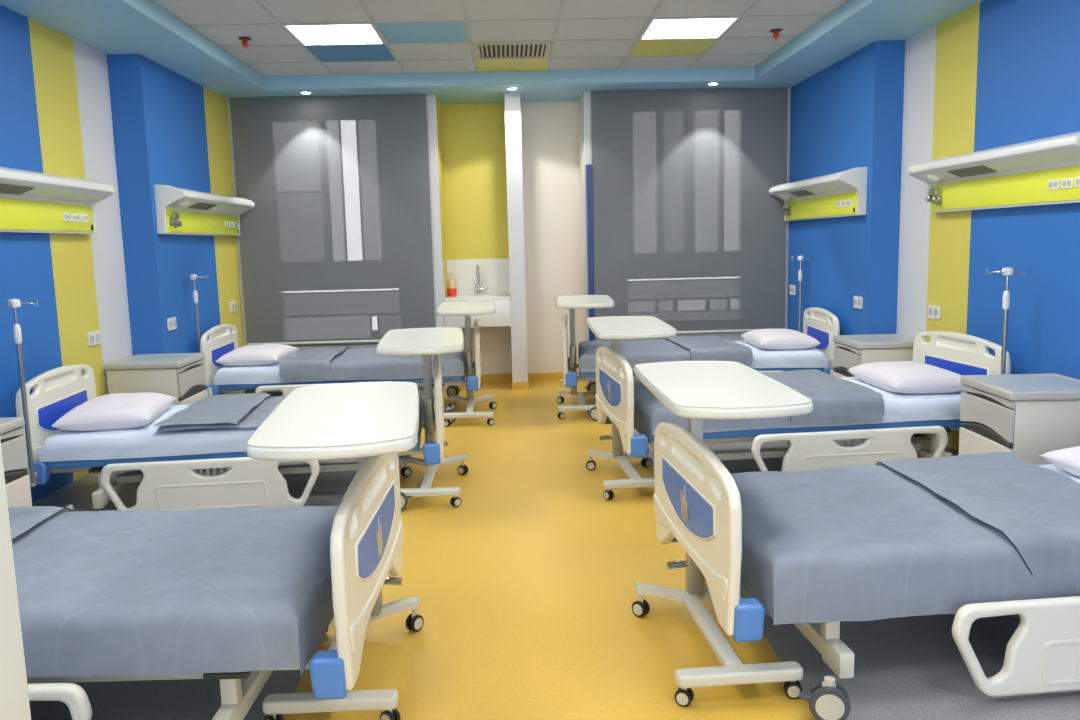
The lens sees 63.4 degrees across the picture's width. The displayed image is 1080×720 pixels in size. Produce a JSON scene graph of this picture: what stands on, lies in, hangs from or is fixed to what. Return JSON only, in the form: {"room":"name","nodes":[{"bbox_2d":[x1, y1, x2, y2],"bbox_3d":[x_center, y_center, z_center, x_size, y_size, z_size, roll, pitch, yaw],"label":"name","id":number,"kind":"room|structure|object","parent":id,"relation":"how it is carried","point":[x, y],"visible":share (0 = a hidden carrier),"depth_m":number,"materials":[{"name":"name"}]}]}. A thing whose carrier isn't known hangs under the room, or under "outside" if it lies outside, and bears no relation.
{"room":"hospital room","nodes":[
{"label":"hospital room","id":0,"kind":"room"},
{"bbox_2d":[0,5,132,503],"bbox_3d":[-2.814,-0.263,2.191,0.120,2.800,7.805,-2,8,-2],"label":"wall","id":1,"kind":"structure","parent":0,"point":[56,114],"depth_m":5.18,"materials":[{"name":"blue paint"}]},
{"bbox_2d":[0,167,115,233],"bbox_3d":[-2.746,-0.858,4.685,0.206,0.340,1.712,-2,8,-2],"label":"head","id":2,"kind":"object","parent":1,"relation":"attached to","point":[30,202],"visible":1,"depth_m":4.90},
{"bbox_2d":[0,167,113,202],"bbox_3d":[-2.751,-0.948,4.673,0.200,0.148,1.660,-2,8,-2],"label":"hood","id":3,"kind":"object","parent":2,"relation":"attached to","point":[18,185],"depth_m":4.83,"materials":[{"name":"white"}]},
{"bbox_2d":[63,213,70,220],"bbox_3d":[-2.799,-0.846,5.170,0.008,0.048,0.080,-2,8,-2],"label":"power socket","id":4,"kind":"object","parent":2,"relation":"attached to","point":[66,216],"depth_m":5.16,"materials":[{"name":"white"}]},
{"bbox_2d":[72,213,79,221],"bbox_3d":[-2.802,-0.859,5.274,0.008,0.048,0.080,-2,8,-2],"label":"power socket","id":5,"kind":"object","parent":2,"relation":"attached to","point":[75,216],"depth_m":5.27,"materials":[{"name":"white"}]},
{"bbox_2d":[80,214,87,221],"bbox_3d":[-2.806,-0.873,5.378,0.008,0.048,0.080,-2,8,-2],"label":"power socket","id":6,"kind":"object","parent":2,"relation":"attached to","point":[83,217],"depth_m":5.37,"materials":[{"name":"white"}]},
{"bbox_2d":[87,330,99,345],"bbox_3d":[-2.849,-0.139,5.580,0.014,0.088,0.144,-2,8,-2],"label":"wall socket","id":7,"kind":"object","parent":1,"relation":"attached to","point":[93,337],"visible":1,"depth_m":5.57,"materials":[{"name":"white plastic"}]},
{"bbox_2d":[106,54,247,394],"bbox_3d":[-2.876,-0.919,7.073,0.338,2.800,2.045,-2,8,-2],"label":"wall","id":8,"kind":"structure","parent":0,"point":[170,129],"depth_m":6.32,"materials":[{"name":"blue paint"}]},
{"bbox_2d":[167,317,176,330],"bbox_3d":[-2.656,-0.262,6.308,0.014,0.088,0.144,-2,8,-2],"label":"wall socket","id":9,"kind":"object","parent":8,"relation":"attached to","point":[171,322],"visible":1,"depth_m":6.29,"materials":[{"name":"white plastic"}]},
{"bbox_2d":[154,185,254,235],"bbox_3d":[-2.607,-1.165,6.936,0.206,0.340,1.712,-2,8,-2],"label":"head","id":10,"kind":"object","parent":8,"relation":"attached to","point":[179,211],"visible":1,"depth_m":6.61},
{"bbox_2d":[169,212,177,225],"bbox_3d":[-2.596,-0.998,6.191,0.050,0.093,0.056,-2,8,-2],"label":"outlet","id":11,"kind":"object","parent":10,"relation":"attached to","point":[173,221],"depth_m":6.18,"materials":[{"name":"silver metal"}]},
{"bbox_2d":[174,213,181,227],"bbox_3d":[-2.599,-1.002,6.266,0.050,0.105,0.056,-2,8,-2],"label":"outlet","id":12,"kind":"object","parent":10,"relation":"attached to","point":[179,224],"depth_m":6.26,"materials":[{"name":"silver metal"}]},
{"bbox_2d":[168,188,252,213],"bbox_3d":[-2.611,-1.255,6.923,0.200,0.148,1.660,-2,8,-2],"label":"hood","id":13,"kind":"object","parent":10,"relation":"attached to","point":[180,200],"depth_m":6.66,"materials":[{"name":"white"}]},
{"bbox_2d":[230,301,236,311],"bbox_3d":[-2.706,-0.471,7.717,0.014,0.088,0.144,-2,8,-2],"label":"wall socket","id":14,"kind":"object","parent":8,"relation":"attached to","point":[233,307],"visible":1,"depth_m":7.69,"materials":[{"name":"white plastic"}]},
{"bbox_2d":[0,0,982,103],"bbox_3d":[-0.103,-1.855,3.291,5.658,0.151,10.420,-2,8,-2],"label":"ceiling","id":15,"kind":"structure","parent":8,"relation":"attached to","point":[146,28],"depth_m":6.52,"materials":[{"name":"blue paint"}]},
{"bbox_2d":[300,91,311,93],"bbox_3d":[-2.007,-2.294,7.494,0.104,0.010,0.104,-2,8,-2],"label":"recessed light","id":16,"kind":"object","parent":15,"relation":"in","point":[302,92],"visible":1,"depth_m":7.47,"materials":[{"name":"white"}]},
{"bbox_2d":[506,87,517,89],"bbox_3d":[-0.242,-2.344,7.546,0.104,0.010,0.104,-2,8,-2],"label":"recessed light","id":17,"kind":"object","parent":15,"relation":"in","point":[507,88],"visible":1,"depth_m":7.52,"materials":[{"name":"white"}]},
{"bbox_2d":[707,82,718,84],"bbox_3d":[1.494,-2.387,7.544,0.104,0.010,0.104,-2,8,-2],"label":"recessed light","id":18,"kind":"object","parent":15,"relation":"in","point":[709,83],"visible":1,"depth_m":7.52,"materials":[{"name":"white"}]},
{"bbox_2d":[227,95,447,393],"bbox_3d":[-1.846,-1.073,8.019,1.888,2.800,0.200,-2,8,-2],"label":"wall","id":19,"kind":"structure","parent":0,"point":[438,264],"depth_m":7.92,"materials":[{"name":"grey paint"},{"name":"white paint"}]},
{"bbox_2d":[230,94,434,345],"bbox_3d":[-1.842,-1.240,7.851,1.720,2.199,0.025,-2,8,-2],"label":"roller blind","id":20,"kind":"object","parent":19,"relation":"attached to","point":[336,238],"visible":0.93,"depth_m":7.85,"materials":[{"name":"grey fabric"}]},
{"bbox_2d":[289,342,378,346],"bbox_3d":[-1.817,-0.414,7.996,1.190,0.560,0.020,-2,8,-2],"label":"window","id":21,"kind":"structure","parent":19,"relation":"in","point":[377,342],"depth_m":8.02,"materials":[{"name":"grey"}]},
{"bbox_2d":[435,95,443,260],"bbox_3d":[-0.915,-1.647,7.977,0.003,1.474,0.196,-2,8,-2],"label":"trim","id":22,"kind":"structure","parent":19,"relation":"attached to","point":[435,95],"depth_m":7.96,"materials":[{"name":"yellow paint"}]},
{"bbox_2d":[438,100,448,386],"bbox_3d":[-0.920,-1.136,8.321,0.024,2.800,0.350,-2,8,-2],"label":"wall","id":23,"kind":"structure","parent":0,"point":[439,104],"depth_m":8.26,"materials":[{"name":"beige paint"}]},
{"bbox_2d":[154,0,846,75],"bbox_3d":[-0.091,-1.884,3.047,4.746,0.050,9.342,-2,8,-2],"label":"ceiling","id":24,"kind":"structure","parent":0,"point":[192,12],"depth_m":5.81,"materials":[{"name":"tile"}]},
{"bbox_2d":[238,37,251,47],"bbox_3d":[-2.022,-2.177,5.993,0.090,0.062,0.090,-2,8,-2],"label":"sprinkler","id":25,"kind":"object","parent":24,"relation":"attached to","point":[245,40],"visible":1,"depth_m":5.97,"materials":[{"name":"red"}]},
{"bbox_2d":[283,23,384,45],"bbox_3d":[-1.385,-2.212,5.939,0.576,0.012,0.576,-2,8,-2],"label":"recessed light","id":26,"kind":"object","parent":24,"relation":"in","point":[313,34],"visible":1,"depth_m":5.94,"materials":[{"name":"white plastic"}]},
{"bbox_2d":[305,44,394,61],"bbox_3d":[-1.406,-2.296,6.532,0.576,0.008,0.576,-2,8,-2],"label":"tile","id":27,"kind":"structure","parent":24,"relation":"attached to","point":[377,52],"depth_m":6.52,"materials":[{"name":"blue tile"}]},
{"bbox_2d":[376,22,468,42],"bbox_3d":[-0.786,-2.234,5.957,0.576,0.008,0.576,-2,8,-2],"label":"tile","id":28,"kind":"structure","parent":24,"relation":"attached to","point":[431,32],"depth_m":5.94,"materials":[{"name":"blue tile"}]},
{"bbox_2d":[152,0,827,74],"bbox_3d":[-0.089,-1.850,3.001,4.146,0.008,8.842,-2,8,-2],"label":"trim","id":29,"kind":"structure","parent":24,"relation":"attached to","point":[257,2],"depth_m":5.98,"materials":[{"name":"grey metal"}]},
{"bbox_2d":[473,41,551,59],"bbox_3d":[-0.207,-2.325,6.571,0.570,0.016,0.540,-2,8,-2],"label":"ceiling vent","id":30,"kind":"object","parent":24,"relation":"in","point":[491,50],"visible":1,"depth_m":6.56,"materials":[{"name":"beige metal"}]},
{"bbox_2d":[476,59,548,71],"bbox_3d":[-0.227,-2.405,7.124,0.576,0.008,0.494,-2,8,-2],"label":"tile","id":31,"kind":"structure","parent":24,"relation":"attached to","point":[511,64],"depth_m":7.11,"materials":[{"name":"yellow tile"}]},
{"bbox_2d":[629,38,717,55],"bbox_3d":[0.992,-2.365,6.607,0.576,0.008,0.576,-2,8,-2],"label":"tile","id":32,"kind":"structure","parent":24,"relation":"attached to","point":[662,47],"depth_m":6.59,"materials":[{"name":"yellow tile"}]},
{"bbox_2d":[639,17,739,39],"bbox_3d":[1.013,-2.282,6.013,0.576,0.012,0.576,-2,8,-2],"label":"recessed light","id":33,"kind":"object","parent":24,"relation":"in","point":[670,28],"visible":1,"depth_m":6.01,"materials":[{"name":"white plastic"}]},
{"bbox_2d":[770,29,782,38],"bbox_3d":[1.659,-2.288,6.142,0.090,0.062,0.090,-2,8,-2],"label":"sprinkler","id":34,"kind":"object","parent":24,"relation":"attached to","point":[775,32],"visible":1,"depth_m":6.12,"materials":[{"name":"red"}]},
{"bbox_2d":[441,102,581,374],"bbox_3d":[-0.261,-1.185,8.565,1.420,2.800,0.100,-2,8,-2],"label":"wall niche","id":35,"kind":"object","parent":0,"point":[473,135],"visible":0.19,"depth_m":8.48,"materials":[{"name":"beige paint"}]},
{"bbox_2d":[444,293,510,327],"bbox_3d":[-0.585,-0.480,8.323,0.608,0.284,0.544,-2,8,-2],"label":"sink","id":36,"kind":"object","parent":35,"relation":"attached to","point":[502,317],"visible":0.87,"depth_m":8.06,"materials":[{"name":"white ceramic"}]},
{"bbox_2d":[448,273,456,295],"bbox_3d":[-0.848,-0.726,8.404,0.088,0.222,0.088,-2,8,-2],"label":"soap bottle","id":37,"kind":"object","parent":36,"relation":"on","point":[452,291],"visible":0.95,"depth_m":8.38,"materials":[{"name":"red plastic"}]},
{"bbox_2d":[455,293,497,297],"bbox_3d":[-0.601,-0.611,8.287,0.410,0.016,0.410,-2,8,-2],"label":"basin","id":38,"kind":"object","parent":36,"relation":"in","point":[484,295],"depth_m":8.18,"materials":[{"name":"white ceramic"}]},
{"bbox_2d":[444,294,509,301],"bbox_3d":[-0.588,-0.593,8.309,0.608,0.030,0.540,-2,8,-2],"label":"countertop","id":39,"kind":"structure","parent":36,"relation":"on","point":[500,296],"depth_m":8.05,"materials":[{"name":"white stone"}]},
{"bbox_2d":[476,265,487,293],"bbox_3d":[-0.591,-0.772,8.435,0.108,0.293,0.160,4,9,33],"label":"faucet","id":40,"kind":"object","parent":39,"relation":"on","point":[479,288],"visible":0.99,"depth_m":8.47,"materials":[{"name":"silver metal"}]},
{"bbox_2d":[447,258,509,294],"bbox_3d":[-0.602,-0.814,8.547,0.608,0.345,0.010,-2,8,-2],"label":"backsplash","id":41,"kind":"structure","parent":35,"relation":"attached to","point":[494,273],"depth_m":8.54,"materials":[{"name":"white tile"}]},
{"bbox_2d":[465,372,579,389],"bbox_3d":[-0.216,0.208,8.421,1.320,0.075,0.558,-2,8,-2],"label":"baseboard","id":42,"kind":"structure","parent":35,"relation":"attached to","point":[552,375],"depth_m":8.68,"materials":[{"name":"yellow plastic"}]},
{"bbox_2d":[29,380,1079,719],"bbox_3d":[-0.062,0.935,3.656,5.850,0.100,10.400,-2,8,-2],"label":"floor","id":43,"kind":"structure","parent":0,"point":[525,587],"depth_m":3.10,"materials":[{"name":"yellow laminate"}]},
{"bbox_2d":[0,439,30,719],"bbox_3d":[-0.751,0.248,0.757,0.089,2.050,0.930,-2,8,-4],"label":"door","id":44,"kind":"structure","parent":43,"relation":"on","point":[14,697],"depth_m":1.21,"materials":[{"name":"white wood"}]},
{"bbox_2d":[0,417,31,506],"bbox_3d":[-2.519,0.614,3.684,0.480,0.649,0.510,-2,8,-2],"label":"base cabinet","id":45,"kind":"object","parent":43,"relation":"on","point":[14,453],"visible":0.45,"depth_m":3.83,"materials":[{"name":"beige"}]},
{"bbox_2d":[0,427,23,438],"bbox_3d":[-2.303,0.347,3.656,0.018,0.032,0.488,-2,8,-2],"label":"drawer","id":46,"kind":"object","parent":45,"relation":"on","point":[12,432],"depth_m":3.81,"materials":[{"name":"grey plastic"}]},
{"bbox_2d":[105,353,207,404],"bbox_3d":[-2.589,0.308,5.968,0.480,0.649,0.510,-2,8,-2],"label":"base cabinet","id":47,"kind":"object","parent":43,"relation":"on","point":[182,376],"visible":0.34,"depth_m":5.71,"materials":[{"name":"beige"}]},
{"bbox_2d":[116,354,193,362],"bbox_3d":[-2.607,0.008,5.927,0.394,0.034,0.434,-2,8,-2],"label":"tray","id":48,"kind":"object","parent":47,"relation":"on","point":[140,358],"depth_m":5.94,"materials":[{"name":"grey plastic"}]},
{"bbox_2d":[176,359,204,373],"bbox_3d":[-2.373,0.041,5.939,0.018,0.032,0.488,-2,8,-2],"label":"drawer","id":49,"kind":"object","parent":47,"relation":"on","point":[191,366],"depth_m":5.91,"materials":[{"name":"grey plastic"}]},
{"bbox_2d":[27,453,402,719],"bbox_3d":[-1.549,0.682,2.709,2.119,0.728,1.249,-1,8,0],"label":"hospital bed","id":50,"kind":"object","parent":43,"relation":"on","point":[366,537],"visible":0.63,"depth_m":2.38,"materials":[{"name":"beige plastic"}]},
{"bbox_2d":[8,506,338,677],"bbox_3d":[-1.337,0.672,2.704,1.426,0.221,0.961,-1,8,0],"label":"blanket","id":51,"kind":"object","parent":50,"relation":"on","point":[211,590],"visible":0.89,"depth_m":2.41,"materials":[{"name":"grey fabric"}]},
{"bbox_2d":[15,354,444,511],"bbox_3d":[-1.610,0.372,4.959,2.119,0.743,1.249,-2,8,-6],"label":"hospital bed","id":52,"kind":"object","parent":43,"relation":"on","point":[165,463],"visible":0.65,"depth_m":4.46,"materials":[{"name":"beige plastic"}]},
{"bbox_2d":[0,299,38,482],"bbox_3d":[-2.547,0.158,4.308,0.150,0.918,0.151,2,8,23],"label":"pole","id":53,"kind":"object","parent":52,"relation":"on","point":[12,303],"visible":1,"depth_m":4.29,"materials":[{"name":"silver metal"}]},
{"bbox_2d":[27,467,36,486],"bbox_3d":[-2.551,0.579,4.418,0.036,0.095,0.128,-2,8,-6],"label":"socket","id":54,"kind":"object","parent":52,"relation":"attached to","point":[35,468],"depth_m":4.37,"materials":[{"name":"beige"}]},
{"bbox_2d":[52,392,175,431],"bbox_3d":[-2.332,0.270,4.833,0.470,0.132,0.680,-3,8,-11],"label":"pillow","id":55,"kind":"object","parent":52,"relation":"on","point":[116,411],"visible":1,"depth_m":4.58,"materials":[{"name":"white fabric"}]},
{"bbox_2d":[153,391,422,448],"bbox_3d":[-1.357,0.348,4.996,1.341,0.223,0.925,-2,8,-6],"label":"blanket","id":56,"kind":"object","parent":52,"relation":"on","point":[227,410],"visible":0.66,"depth_m":4.79,"materials":[{"name":"grey fabric"}]},
{"bbox_2d":[246,382,423,719],"bbox_3d":[-0.594,0.582,2.716,0.473,0.878,1.020,-2,8,-7],"label":"table","id":57,"kind":"object","parent":43,"relation":"on","point":[360,420],"visible":0.89,"depth_m":2.46,"materials":[{"name":"white plastic"}]},
{"bbox_2d":[200,318,480,423],"bbox_3d":[-1.546,0.062,7.176,2.119,0.763,1.249,-2,8,-4],"label":"hospital bed","id":58,"kind":"object","parent":43,"relation":"on","point":[219,340],"visible":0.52,"depth_m":6.76,"materials":[{"name":"beige"}]},
{"bbox_2d":[182,274,207,352],"bbox_3d":[-2.600,-0.192,6.647,0.150,0.918,0.151,0,8,12],"label":"pole","id":59,"kind":"object","parent":58,"relation":"on","point":[193,277],"visible":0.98,"depth_m":6.61,"materials":[{"name":"white metal"}]},
{"bbox_2d":[207,388,211,394],"bbox_3d":[-2.510,0.253,6.675,0.036,0.095,0.128,-2,8,-4],"label":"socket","id":60,"kind":"object","parent":58,"relation":"attached to","point":[209,390],"depth_m":6.61,"materials":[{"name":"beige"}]},
{"bbox_2d":[215,344,298,366],"bbox_3d":[-2.270,-0.052,7.060,0.470,0.132,0.680,-2,8,-1],"label":"pillow","id":61,"kind":"object","parent":58,"relation":"on","point":[264,354],"visible":0.99,"depth_m":6.79,"materials":[{"name":"white fabric"}]},
{"bbox_2d":[279,347,465,382],"bbox_3d":[-1.323,0.031,7.184,1.403,0.217,0.957,-2,8,-4],"label":"blanket","id":62,"kind":"object","parent":58,"relation":"on","point":[323,363],"visible":0.86,"depth_m":6.74,"materials":[{"name":"grey fabric"}]},
{"bbox_2d":[376,327,467,506],"bbox_3d":[-0.625,0.305,4.794,0.442,0.872,1.020,-2,8,-5],"label":"table","id":63,"kind":"object","parent":43,"relation":"on","point":[425,342],"visible":0.92,"depth_m":4.73,"materials":[{"name":"beige plastic"}]},
{"bbox_2d":[437,301,496,426],"bbox_3d":[-0.555,0.017,6.841,0.456,0.892,1.019,-2,8,-2],"label":"table","id":64,"kind":"object","parent":43,"relation":"on","point":[458,308],"visible":0.98,"depth_m":6.83,"materials":[{"name":"white plastic"}]},
{"bbox_2d":[504,93,527,381],"bbox_3d":[-0.225,-1.088,8.251,0.143,2.689,0.550,-2,8,-2],"label":"wall pier","id":65,"kind":"object","parent":43,"relation":"on","point":[511,100],"visible":0.86,"depth_m":7.97,"materials":[{"name":"white paint"}]},
{"bbox_2d":[556,295,614,418],"bbox_3d":[0.353,-0.028,6.938,0.462,0.912,1.024,-1,8,1],"label":"table","id":66,"kind":"object","parent":43,"relation":"on","point":[572,302],"visible":0.86,"depth_m":6.93,"materials":[{"name":"white laminate"}]},
{"bbox_2d":[586,316,676,499],"bbox_3d":[0.522,0.229,5.114,0.497,0.882,1.099,-2,8,-5],"label":"table","id":67,"kind":"object","parent":43,"relation":"on","point":[615,328],"visible":0.86,"depth_m":4.94,"materials":[{"name":"beige plastic"}]},
{"bbox_2d":[562,307,839,420],"bbox_3d":[1.245,-0.015,7.177,2.119,0.778,1.249,-1,8,2],"label":"hospital bed","id":68,"kind":"object","parent":43,"relation":"on","point":[820,324],"visible":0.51,"depth_m":6.76,"materials":[{"name":"beige plastic"}]},
{"bbox_2d":[578,335,752,376],"bbox_3d":[0.983,-0.038,7.180,1.328,0.222,0.957,-1,8,2],"label":"blanket","id":69,"kind":"object","parent":68,"relation":"on","point":[709,347],"visible":0.88,"depth_m":6.76,"materials":[{"name":"grey fabric"}]},
{"bbox_2d":[741,329,820,349],"bbox_3d":[1.948,-0.180,7.130,0.470,0.132,0.680,-2,8,-1],"label":"pillow","id":70,"kind":"object","parent":68,"relation":"on","point":[767,339],"visible":1,"depth_m":6.85,"materials":[{"name":"white fabric"}]},
{"bbox_2d":[791,256,809,331],"bbox_3d":[2.258,-0.444,7.591,0.150,0.918,0.151,1,8,17],"label":"pole","id":71,"kind":"object","parent":68,"relation":"on","point":[799,258],"visible":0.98,"depth_m":7.56,"materials":[{"name":"white metal"}]},
{"bbox_2d":[632,361,812,706],"bbox_3d":[0.594,0.510,3.080,0.523,0.865,1.149,-2,8,-5],"label":"table","id":72,"kind":"object","parent":43,"relation":"on","point":[696,391],"visible":0.91,"depth_m":2.82,"materials":[{"name":"white plastic"}]},
{"bbox_2d":[595,331,1010,471],"bbox_3d":[1.446,0.264,5.094,2.119,0.773,1.249,-2,8,-6],"label":"hospital bed","id":73,"kind":"object","parent":43,"relation":"on","point":[812,446],"visible":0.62,"depth_m":4.70,"materials":[{"name":"beige plastic"}]},
{"bbox_2d":[634,369,884,443],"bbox_3d":[1.162,0.249,5.056,1.286,0.223,0.961,-2,8,-6],"label":"blanket","id":74,"kind":"object","parent":73,"relation":"on","point":[835,400],"visible":0.59,"depth_m":4.64,"materials":[{"name":"grey fabric"}]},
{"bbox_2d":[848,361,961,393],"bbox_3d":[2.166,0.089,5.134,0.470,0.131,0.680,-2,8,-2],"label":"pillow","id":75,"kind":"object","parent":73,"relation":"on","point":[901,377],"visible":0.98,"depth_m":4.90,"materials":[{"name":"white fabric"}]},
{"bbox_2d":[986,267,1029,373],"bbox_3d":[2.457,-0.029,4.630,0.150,0.918,0.151,-1,8,0],"label":"pole","id":76,"kind":"object","parent":73,"relation":"on","point":[1007,271],"visible":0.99,"depth_m":4.59,"materials":[{"name":"white metal"}]},
{"bbox_2d":[654,422,1079,719],"bbox_3d":[1.543,0.556,3.078,2.119,0.728,1.249,-2,8,-6],"label":"hospital bed","id":77,"kind":"object","parent":43,"relation":"on","point":[697,500],"visible":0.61,"depth_m":2.54,"materials":[{"name":"beige plastic"}]},
{"bbox_2d":[730,452,1079,624],"bbox_3d":[1.281,0.569,3.046,1.326,0.238,0.963,-2,8,-6],"label":"blanket","id":78,"kind":"object","parent":77,"relation":"on","point":[893,538],"visible":0.94,"depth_m":2.66,"materials":[{"name":"grey fabric"}]},
{"bbox_2d":[1039,446,1079,476],"bbox_3d":[2.255,0.398,3.153,0.470,0.133,0.680,-2,8,-8],"label":"pillow","id":79,"kind":"object","parent":77,"relation":"on","point":[1067,459],"visible":1,"depth_m":3.35,"materials":[{"name":"white fabric"}]},
{"bbox_2d":[833,334,928,435],"bbox_3d":[2.353,0.172,6.074,0.480,0.649,0.510,-1,8,0],"label":"base cabinet","id":80,"kind":"object","parent":43,"relation":"on","point":[851,351],"visible":0.41,"depth_m":5.88,"materials":[{"name":"beige plastic"}]},
{"bbox_2d":[834,342,860,354],"bbox_3d":[2.124,-0.084,6.040,0.018,0.032,0.488,-1,8,0],"label":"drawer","id":81,"kind":"object","parent":80,"relation":"on","point":[846,348],"depth_m":6.01,"materials":[{"name":"grey"}]},
{"bbox_2d":[844,335,913,342],"bbox_3d":[2.356,-0.129,6.033,0.394,0.034,0.434,-1,8,0],"label":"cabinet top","id":82,"kind":"object","parent":80,"relation":"on","point":[858,338],"depth_m":6.04,"materials":[{"name":"grey plastic"}]},
{"bbox_2d":[958,373,1079,464],"bbox_3d":[2.356,0.426,4.186,0.480,0.649,0.510,-1,8,1],"label":"base cabinet","id":83,"kind":"object","parent":43,"relation":"on","point":[1026,416],"visible":0.43,"depth_m":3.96,"materials":[{"name":"beige plastic"}]},
{"bbox_2d":[962,384,1015,408],"bbox_3d":[2.127,0.170,4.155,0.018,0.032,0.488,-1,8,1],"label":"drawer","id":84,"kind":"object","parent":83,"relation":"on","point":[994,399],"depth_m":4.13,"materials":[{"name":"grey plastic"}]},
{"bbox_2d":[977,375,1079,390],"bbox_3d":[2.358,0.125,4.145,0.394,0.034,0.434,-1,8,1],"label":"cabinet top","id":85,"kind":"object","parent":83,"relation":"on","point":[1013,382],"depth_m":4.16,"materials":[{"name":"grey plastic"}]},
{"bbox_2d":[578,95,586,384],"bbox_3d":[0.429,-1.175,8.363,0.054,2.800,0.350,-2,8,-2],"label":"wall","id":86,"kind":"structure","parent":0,"point":[580,99],"depth_m":8.31,"materials":[{"name":"beige paint"}]},
{"bbox_2d":[582,88,790,384],"bbox_3d":[1.377,-1.166,8.120,1.924,2.800,0.200,-2,8,-2],"label":"wall","id":87,"kind":"structure","parent":0,"point":[586,96],"depth_m":8.01,"materials":[{"name":"grey paint"},{"name":"white paint"}]},
{"bbox_2d":[586,164,594,381],"bbox_3d":[0.466,-0.748,8.016,0.050,2.045,0.046,-2,8,-2],"label":"trim","id":88,"kind":"structure","parent":87,"relation":"attached to","point":[588,167],"depth_m":7.94,"materials":[{"name":"blue"}]},
{"bbox_2d":[591,87,787,335],"bbox_3d":[1.365,-1.333,7.951,1.770,2.199,0.025,-2,8,-2],"label":"roller blind","id":89,"kind":"object","parent":87,"relation":"attached to","point":[689,232],"visible":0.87,"depth_m":7.94,"materials":[{"name":"grey fabric"}]},
{"bbox_2d":[787,40,904,334],"bbox_3d":[2.484,-1.074,7.239,0.328,2.800,2.045,-2,8,-2],"label":"wall","id":90,"kind":"structure","parent":0,"point":[847,115],"depth_m":6.52,"materials":[{"name":"blue paint"}]},
{"bbox_2d":[789,285,795,294],"bbox_3d":[2.302,-0.639,7.970,0.014,0.088,0.144,-2,8,-2],"label":"wall socket","id":91,"kind":"object","parent":90,"relation":"attached to","point":[792,288],"visible":1,"depth_m":7.95,"materials":[{"name":"white plastic"}]},
{"bbox_2d":[769,167,867,220],"bbox_3d":[2.214,-1.323,7.109,0.206,0.340,1.712,-2,8,-2],"label":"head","id":92,"kind":"object","parent":90,"relation":"attached to","point":[840,194],"visible":1,"depth_m":6.80},
{"bbox_2d":[782,204,787,213],"bbox_3d":[2.207,-1.358,7.871,0.050,0.093,0.056,-2,8,-2],"label":"outlet","id":93,"kind":"object","parent":92,"relation":"attached to","point":[784,205],"depth_m":7.86,"materials":[{"name":"silver metal"}]},
{"bbox_2d":[784,204,790,215],"bbox_3d":[2.210,-1.342,7.797,0.050,0.105,0.056,-2,8,-2],"label":"outlet","id":94,"kind":"object","parent":92,"relation":"attached to","point":[788,206],"depth_m":7.79,"materials":[{"name":"silver metal"}]},
{"bbox_2d":[770,171,853,198],"bbox_3d":[2.214,-1.413,7.096,0.200,0.148,1.660,-2,8,-2],"label":"hood","id":95,"kind":"object","parent":92,"relation":"attached to","point":[840,183],"depth_m":6.86,"materials":[{"name":"white"}]},
{"bbox_2d":[854,296,862,308],"bbox_3d":[2.355,-0.428,6.471,0.014,0.088,0.144,-2,8,-2],"label":"wall socket","id":96,"kind":"object","parent":90,"relation":"attached to","point":[858,301],"visible":1,"depth_m":6.45,"materials":[{"name":"white plastic"}]},
{"bbox_2d":[896,0,1079,450],"bbox_3d":[2.759,-0.424,2.364,0.120,2.800,7.805,-2,8,-2],"label":"wall","id":97,"kind":"structure","parent":0,"point":[991,74],"depth_m":5.00,"materials":[{"name":"blue paint"}]},
{"bbox_2d":[928,305,939,319],"bbox_3d":[2.589,-0.315,5.742,0.014,0.088,0.144,-2,8,-2],"label":"wall socket","id":98,"kind":"object","parent":97,"relation":"attached to","point":[933,310],"visible":1,"depth_m":5.73,"materials":[{"name":"white plastic"}]},
{"bbox_2d":[907,131,1079,212],"bbox_3d":[2.503,-1.010,4.813,0.206,0.340,1.712,-2,8,-2],"label":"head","id":99,"kind":"object","parent":97,"relation":"attached to","point":[1045,171],"visible":1,"depth_m":4.69},
{"bbox_2d":[926,189,935,203],"bbox_3d":[2.496,-1.046,5.575,0.050,0.093,0.056,-2,8,-2],"label":"outlet","id":100,"kind":"object","parent":99,"relation":"attached to","point":[930,191],"depth_m":5.56,"materials":[{"name":"silver metal"}]},
{"bbox_2d":[932,188,941,204],"bbox_3d":[2.498,-1.030,5.502,0.050,0.105,0.056,-2,8,-2],"label":"outlet","id":101,"kind":"object","parent":99,"relation":"attached to","point":[937,199],"depth_m":5.49,"materials":[{"name":"silver metal"}]},
{"bbox_2d":[909,131,1079,181],"bbox_3d":[2.503,-1.100,4.801,0.200,0.148,1.660,-2,8,-2],"label":"hood","id":102,"kind":"object","parent":99,"relation":"attached to","point":[1060,152],"depth_m":4.64,"materials":[{"name":"white"}]},
{"bbox_2d":[1049,181,1057,187],"bbox_3d":[2.555,-0.872,4.349,0.002,0.032,0.070,-2,8,-2],"label":"socket","id":103,"kind":"object","parent":99,"relation":"attached to","point":[1052,184],"depth_m":4.35,"materials":[{"name":"grey"}]},
{"bbox_2d":[1048,179,1059,189],"bbox_3d":[2.559,-0.872,4.349,0.008,0.048,0.080,-2,8,-2],"label":"power socket","id":104,"kind":"object","parent":99,"relation":"attached to","point":[1053,184],"depth_m":4.34,"materials":[{"name":"white"}]},
{"bbox_2d":[1062,180,1070,186],"bbox_3d":[2.558,-0.858,4.245,0.002,0.032,0.070,-2,8,-2],"label":"socket","id":105,"kind":"object","parent":99,"relation":"attached to","point":[1065,183],"depth_m":4.25,"materials":[{"name":"grey"}]},
{"bbox_2d":[1061,178,1072,188],"bbox_3d":[2.562,-0.858,4.245,0.008,0.048,0.080,-2,8,-2],"label":"power socket","id":106,"kind":"object","parent":99,"relation":"attached to","point":[1066,183],"depth_m":4.24,"materials":[{"name":"white"}]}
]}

